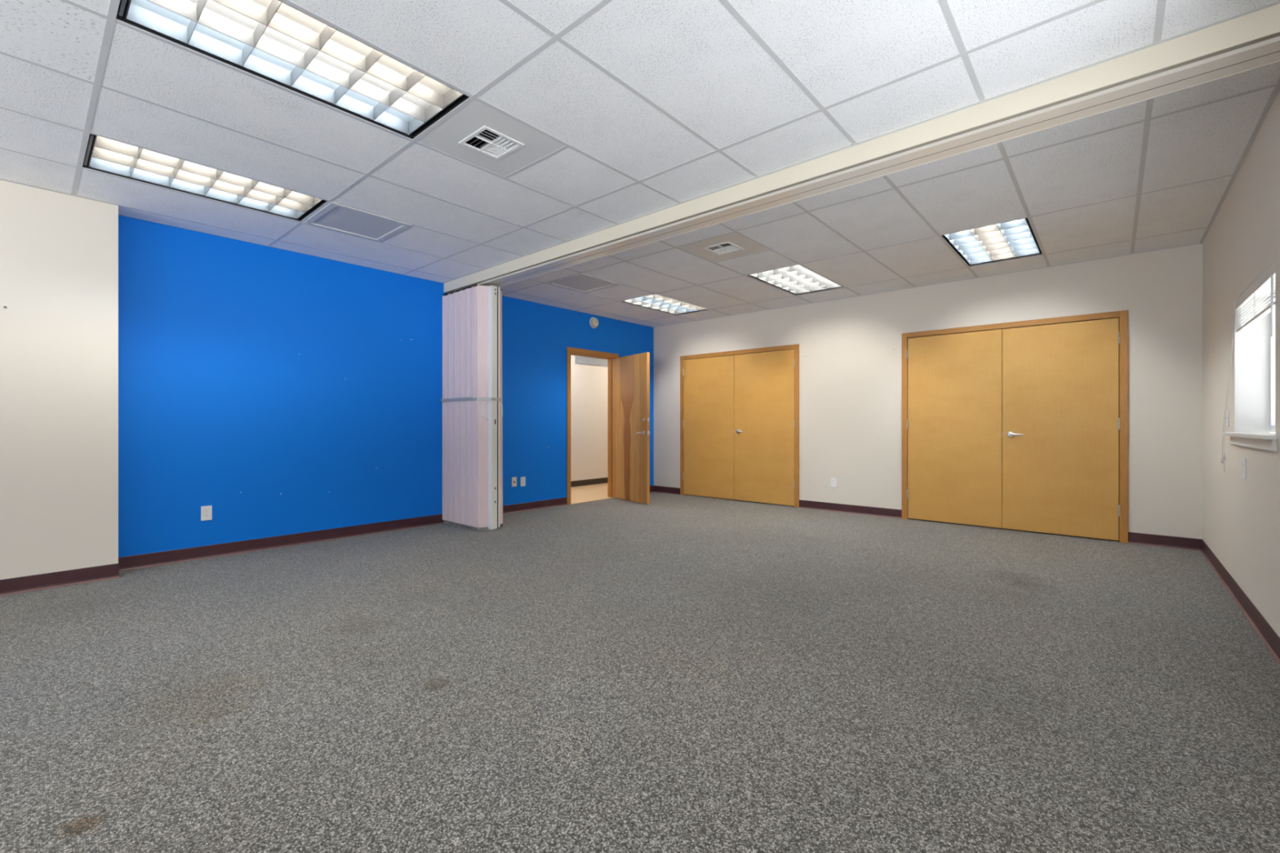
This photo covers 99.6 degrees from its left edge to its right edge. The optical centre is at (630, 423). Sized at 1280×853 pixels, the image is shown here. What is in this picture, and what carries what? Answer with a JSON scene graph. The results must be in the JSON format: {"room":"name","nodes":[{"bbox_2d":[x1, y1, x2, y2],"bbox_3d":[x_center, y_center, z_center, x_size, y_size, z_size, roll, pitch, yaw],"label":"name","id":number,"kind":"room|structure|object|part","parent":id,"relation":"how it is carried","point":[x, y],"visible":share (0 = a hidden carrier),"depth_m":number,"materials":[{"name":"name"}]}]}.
{"room":"empty meeting room","nodes":[
{"label":"empty meeting room","id":0,"kind":"room"},
{"bbox_2d":[0,180,118,579],"bbox_3d":[-5.352,-0.391,2.220,0.232,3.000,4.714,0,0,42],"label":"wall","id":1,"kind":"structure","parent":0,"point":[59,252],"depth_m":3.68,"materials":[{"name":"beige paint"}]},
{"bbox_2d":[118,214,653,557],"bbox_3d":[-3.012,-0.341,6.219,1.599,3.100,13.800,0,0,42],"label":"wall","id":2,"kind":"structure","parent":0,"point":[281,392],"depth_m":4.99,"materials":[{"name":"blue paint"}]},
{"bbox_2d":[200,505,212,520],"bbox_3d":[-3.501,0.737,4.464,0.008,0.118,0.073,0,0,42],"label":"power outlet","id":3,"kind":"object","parent":2,"relation":"attached to","point":[206,511],"visible":1,"depth_m":4.46,"materials":[{"name":"white plastic"}]},
{"bbox_2d":[0,485,653,595],"bbox_3d":[-3.156,1.058,4.674,0.245,0.103,10.900,0,0,42],"label":"baseboard","id":4,"kind":"structure","parent":2,"relation":"attached to","point":[146,560],"depth_m":4.50,"materials":[{"name":"plastic"}]},
{"bbox_2d":[511,476,516,486],"bbox_3d":[-1.452,0.725,6.763,0.008,0.118,0.073,0,0,42],"label":"wall jack","id":5,"kind":"object","parent":2,"relation":"attached to","point":[514,478],"visible":1,"depth_m":6.76,"materials":[{"name":"beige plastic"}]},
{"bbox_2d":[520,476,525,486],"bbox_3d":[-1.363,0.733,6.863,0.008,0.118,0.073,0,0,42],"label":"power outlet","id":6,"kind":"object","parent":2,"relation":"attached to","point":[522,478],"visible":1,"depth_m":6.86,"materials":[{"name":"white plastic"}]},
{"bbox_3d":[-0.319,-1.232,10.283,0.012,0.318,1.950,0,0,42],"label":"panel","id":7,"kind":"part","parent":2,"relation":"part of","materials":[{"name":"grey paint"}]},
{"bbox_2d":[589,317,598,328],"bbox_3d":[-0.513,-1.457,7.781,0.054,0.156,0.156,0,0,42],"label":"smoke detector","id":8,"kind":"object","parent":2,"relation":"attached to","point":[593,322],"visible":1,"depth_m":7.75,"materials":[{"name":"white plastic"}]},
{"bbox_2d":[566,346,649,504],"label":"door","id":9,"kind":"structure","parent":2,"relation":"in","point":[628,376],"depth_m":7.67,"materials":[{"name":"brown wood"}]},
{"bbox_3d":[-0.848,0.027,7.437,0.014,2.164,0.059,0,0,42],"label":"casing","id":10,"kind":"part","parent":9,"relation":"part of","materials":[{"name":"brown wood"}]},
{"bbox_3d":[-0.524,-1.026,7.799,0.014,0.059,0.912,0,0,42],"label":"head casing","id":11,"kind":"part","parent":9,"relation":"part of","materials":[{"name":"brown wood"}]},
{"bbox_2d":[570,477,608,487],"bbox_3d":[-1.267,1.058,9.219,0.013,0.103,6.800,0,0,42],"label":"baseboard","id":12,"kind":"structure","parent":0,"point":[603,480],"depth_m":9.80,"materials":[{"name":"black"}]},
{"bbox_2d":[0,483,1279,852],"bbox_3d":[-0.609,1.169,4.011,7.925,0.120,13.700,0,0,42],"label":"floor","id":13,"kind":"structure","parent":0,"point":[673,673],"depth_m":2.21,"materials":[{"name":"carpet"}]},
{"bbox_2d":[440,284,502,530],"bbox_3d":[-1.699,-0.169,5.879,0.816,2.552,0.344,0,0,42],"label":"partition","id":14,"kind":"structure","parent":13,"relation":"on","point":[472,399],"depth_m":5.66,"materials":[{"name":"plastic"}]},
{"bbox_3d":[-1.500,-0.135,5.599,0.068,0.199,0.019,0,0,-19],"label":"pull handle","id":15,"kind":"part","parent":14,"relation":"part of","materials":[{"name":"white plastic"}]},
{"bbox_3d":[-1.431,-0.171,5.623,0.056,2.520,0.074,0,0,42],"label":"lead post","id":16,"kind":"part","parent":14,"relation":"part of","materials":[{"name":"silver metal"}]},
{"bbox_3d":[-1.411,-0.173,5.601,0.004,2.495,0.050,0,0,42],"label":"post","id":17,"kind":"part","parent":14,"relation":"part of","materials":[{"name":"white ceramic"}]},
{"bbox_3d":[-1.388,-0.176,5.664,0.046,2.510,0.022,0,0,42],"label":"post","id":18,"kind":"part","parent":14,"relation":"part of","materials":[{"name":"white ceramic"}]},
{"bbox_3d":[-1.360,-0.139,5.676,0.040,0.165,0.013,0,0,-30],"label":"pull handle","id":19,"kind":"part","parent":14,"relation":"part of","materials":[{"name":"beige metal"}]},
{"bbox_2d":[499,289,502,524],"bbox_3d":[-1.609,-0.181,6.013,0.105,2.500,0.765,0,0,-40],"label":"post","id":20,"kind":"object","parent":14,"relation":"attached to","point":[500,291],"depth_m":5.77,"materials":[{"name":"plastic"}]},
{"bbox_2d":[0,0,1279,327],"bbox_3d":[-0.919,-1.732,2.680,6.497,0.318,11.300,0,0,42],"label":"ceiling","id":21,"kind":"structure","parent":0,"point":[654,106],"depth_m":2.91,"materials":[{"name":"tile"}]},
{"bbox_2d":[82,133,328,221],"bbox_3d":[-2.754,-1.641,3.574,0.590,0.124,1.199,0,0,42],"label":"ceiling light","id":22,"kind":"object","parent":21,"relation":"attached to","point":[102,154],"visible":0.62,"depth_m":3.57,"materials":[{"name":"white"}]},
{"bbox_2d":[115,0,469,138],"bbox_3d":[-1.389,-1.641,2.357,0.590,0.124,1.199,0,0,42],"label":"ceiling light","id":23,"kind":"object","parent":21,"relation":"attached to","point":[273,41],"visible":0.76,"depth_m":2.39,"materials":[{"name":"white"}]},
{"bbox_2d":[302,202,412,242],"bbox_3d":[-2.146,-1.577,4.256,0.594,0.020,0.594,0,0,42],"label":"ceiling vent","id":24,"kind":"object","parent":21,"relation":"in","point":[335,217],"visible":1,"depth_m":4.25,"materials":[{"name":"grey metal"}]},
{"bbox_3d":[-2.146,-1.579,4.256,0.504,0.004,0.504,0,0,42],"label":"perforated panel","id":25,"kind":"part","parent":24,"relation":"part of","materials":[{"name":"white metal"}]},
{"bbox_2d":[417,99,564,177],"bbox_3d":[-0.781,-1.599,3.039,0.590,0.057,0.590,0,0,42],"label":"ceiling vent","id":26,"kind":"object","parent":21,"relation":"in","point":[478,135],"visible":1,"depth_m":3.02,"materials":[{"name":"metal"}]},
{"bbox_3d":[-0.781,-1.575,3.039,0.258,0.009,0.258,0,0,42],"label":"register frame","id":27,"kind":"part","parent":26,"relation":"part of","materials":[{"name":"white metal"}]},
{"bbox_2d":[546,273,620,293],"bbox_3d":[-0.529,-1.577,6.070,0.594,0.020,0.594,0,0,42],"label":"ceiling vent","id":28,"kind":"object","parent":21,"relation":"in","point":[581,282],"visible":0.99,"depth_m":6.08,"materials":[{"name":"grey metal"}]},
{"bbox_3d":[-0.529,-1.579,6.070,0.504,0.004,0.504,0,0,42],"label":"perforated panel","id":29,"kind":"part","parent":28,"relation":"part of","materials":[{"name":"white metal"}]},
{"bbox_2d":[622,294,708,315],"bbox_3d":[0.484,-1.641,7.207,0.590,0.124,1.199,0,0,42],"label":"ceiling light","id":30,"kind":"object","parent":21,"relation":"attached to","point":[656,302],"visible":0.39,"depth_m":7.26,"materials":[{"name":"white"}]},
{"bbox_2d":[678,231,768,262],"bbox_3d":[0.836,-1.599,4.853,0.590,0.057,0.590,0,0,42],"label":"ceiling vent","id":31,"kind":"object","parent":21,"relation":"in","point":[731,245],"visible":1,"depth_m":4.84,"materials":[{"name":"white metal"}]},
{"bbox_3d":[0.836,-1.575,4.853,0.258,0.009,0.258,0,0,42],"label":"register frame","id":32,"kind":"part","parent":31,"relation":"part of","materials":[{"name":"white metal"}]},
{"bbox_2d":[746,264,842,295],"bbox_3d":[1.850,-1.641,5.990,0.590,0.124,1.199,0,0,42],"label":"ceiling light","id":33,"kind":"object","parent":21,"relation":"attached to","point":[796,280],"visible":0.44,"depth_m":6.04,"materials":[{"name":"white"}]},
{"bbox_2d":[444,3,1279,293],"bbox_3d":[0.299,-1.573,4.091,6.177,0.236,0.248,0,0,42],"label":"beam","id":34,"kind":"structure","parent":21,"relation":"attached to","point":[1251,41],"depth_m":2.75,"materials":[{"name":"paint"}]},
{"bbox_2d":[942,217,1041,266],"bbox_3d":[3.215,-1.641,4.773,0.590,0.124,1.199,0,0,42],"label":"ceiling light","id":35,"kind":"object","parent":21,"relation":"attached to","point":[1015,239],"visible":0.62,"depth_m":4.80,"materials":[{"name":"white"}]},
{"bbox_2d":[653,243,1202,539],"bbox_3d":[2.796,-0.341,6.803,6.557,3.100,0.201,0,0,42],"label":"wall","id":36,"kind":"structure","parent":0,"point":[851,348],"depth_m":6.15,"materials":[{"name":"beige paint"}]},
{"bbox_2d":[680,344,799,507],"bbox_3d":[1.531,0.026,7.830,1.943,2.166,0.190,0,0,42],"label":"door","id":37,"kind":"structure","parent":36,"relation":"in","point":[740,409],"depth_m":7.73,"materials":[{"name":"brown wood"}]},
{"bbox_3d":[1.549,-1.029,7.851,1.823,0.056,0.136,0,0,42],"label":"head casing","id":38,"kind":"part","parent":37,"relation":"part of","materials":[{"name":"brown wood"}]},
{"bbox_2d":[831,477,836,487],"bbox_3d":[2.579,0.745,6.858,0.073,0.118,0.008,0,0,42],"label":"power outlet","id":39,"kind":"object","parent":36,"relation":"attached to","point":[833,481],"visible":1,"depth_m":6.85,"materials":[{"name":"white plastic"}]},
{"bbox_2d":[653,485,1202,551],"bbox_3d":[2.680,1.058,6.764,6.177,0.103,0.013,0,0,42],"label":"baseboard","id":40,"kind":"structure","parent":36,"relation":"attached to","point":[1183,543],"depth_m":6.40,"materials":[{"name":"plastic"}]},
{"bbox_2d":[902,310,1128,542],"bbox_3d":[3.924,0.026,5.697,1.947,2.166,0.190,0,0,42],"label":"door","id":41,"kind":"structure","parent":36,"relation":"in","point":[1022,425],"depth_m":5.57,"materials":[{"name":"brown wood"}]},
{"bbox_3d":[3.942,-1.029,5.717,1.827,0.056,0.136,0,0,42],"label":"head casing","id":42,"kind":"part","parent":41,"relation":"part of","materials":[{"name":"brown wood"}]},
{"bbox_3d":[3.972,0.110,5.559,0.126,0.028,0.048,0,0,42],"label":"lever","id":43,"kind":"part","parent":41,"relation":"part of","materials":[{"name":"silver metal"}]},
{"bbox_2d":[1202,89,1279,637],"bbox_3d":[1.435,-0.341,0.582,0.190,3.100,11.300,0,0,42],"label":"wall","id":44,"kind":"structure","parent":0,"point":[1241,516],"depth_m":3.37,"materials":[{"name":"beige paint"}]},
{"bbox_2d":[1223,409,1229,426],"bbox_3d":[4.051,-0.036,3.675,0.020,0.118,0.073,0,0,42],"label":"light switch","id":45,"kind":"object","parent":44,"relation":"attached to","point":[1228,411],"visible":0.91,"depth_m":3.64,"materials":[{"name":"white plastic"}]},
{"bbox_3d":[4.056,-0.036,3.670,0.006,0.118,0.073,0,0,42],"label":"plate","id":46,"kind":"part","parent":45,"relation":"part of","materials":[{"name":"white plastic"}]},
{"bbox_2d":[1200,539,1279,664],"bbox_3d":[1.359,1.058,0.649,0.013,0.103,10.900,0,0,42],"label":"baseboard","id":47,"kind":"structure","parent":44,"relation":"attached to","point":[1271,639],"depth_m":3.14,"materials":[{"name":"plastic"}]},
{"bbox_2d":[1242,457,1246,478],"bbox_3d":[3.640,0.264,3.204,0.008,0.118,0.073,0,0,42],"label":"power outlet","id":48,"kind":"object","parent":44,"relation":"attached to","point":[1244,460],"visible":1,"depth_m":3.19,"materials":[{"name":"white plastic"}]},
{"bbox_2d":[1222,259,1277,451],"bbox_3d":[3.569,-0.334,3.011,0.233,0.931,1.293,0,0,42],"label":"window","id":49,"kind":"structure","parent":44,"relation":"in","point":[1254,347],"depth_m":3.42,"materials":[{"name":"white glass"}]},
{"bbox_2d":[1220,261,1275,470],"bbox_3d":[3.513,-0.241,3.074,0.092,1.101,1.202,0,0,42],"label":"window blind","id":50,"kind":"object","parent":49,"relation":"attached to","point":[1268,274],"visible":0.9,"depth_m":3.02,"materials":[{"name":"white plastic"}]},
{"bbox_3d":[3.868,-0.216,3.492,0.052,1.051,0.090,0,0,42],"label":"pull cord","id":51,"kind":"part","parent":50,"relation":"part of","materials":[{"name":"grey fabric"}]},
{"bbox_3d":[3.522,-0.595,3.035,0.026,0.014,1.156,0,0,42],"label":"rail","id":52,"kind":"part","parent":50,"relation":"part of","materials":[{"name":"white plastic"}]},
{"bbox_3d":[3.554,0.065,3.025,0.193,0.022,1.293,0,0,42],"label":"sill","id":53,"kind":"part","parent":49,"relation":"part of","materials":[{"name":"white paint"}]},
{"bbox_3d":[3.632,-0.372,2.938,0.040,0.853,1.178,0,0,42],"label":"frame","id":54,"kind":"part","parent":49,"relation":"part of","materials":[{"name":"white plastic"}]}
]}

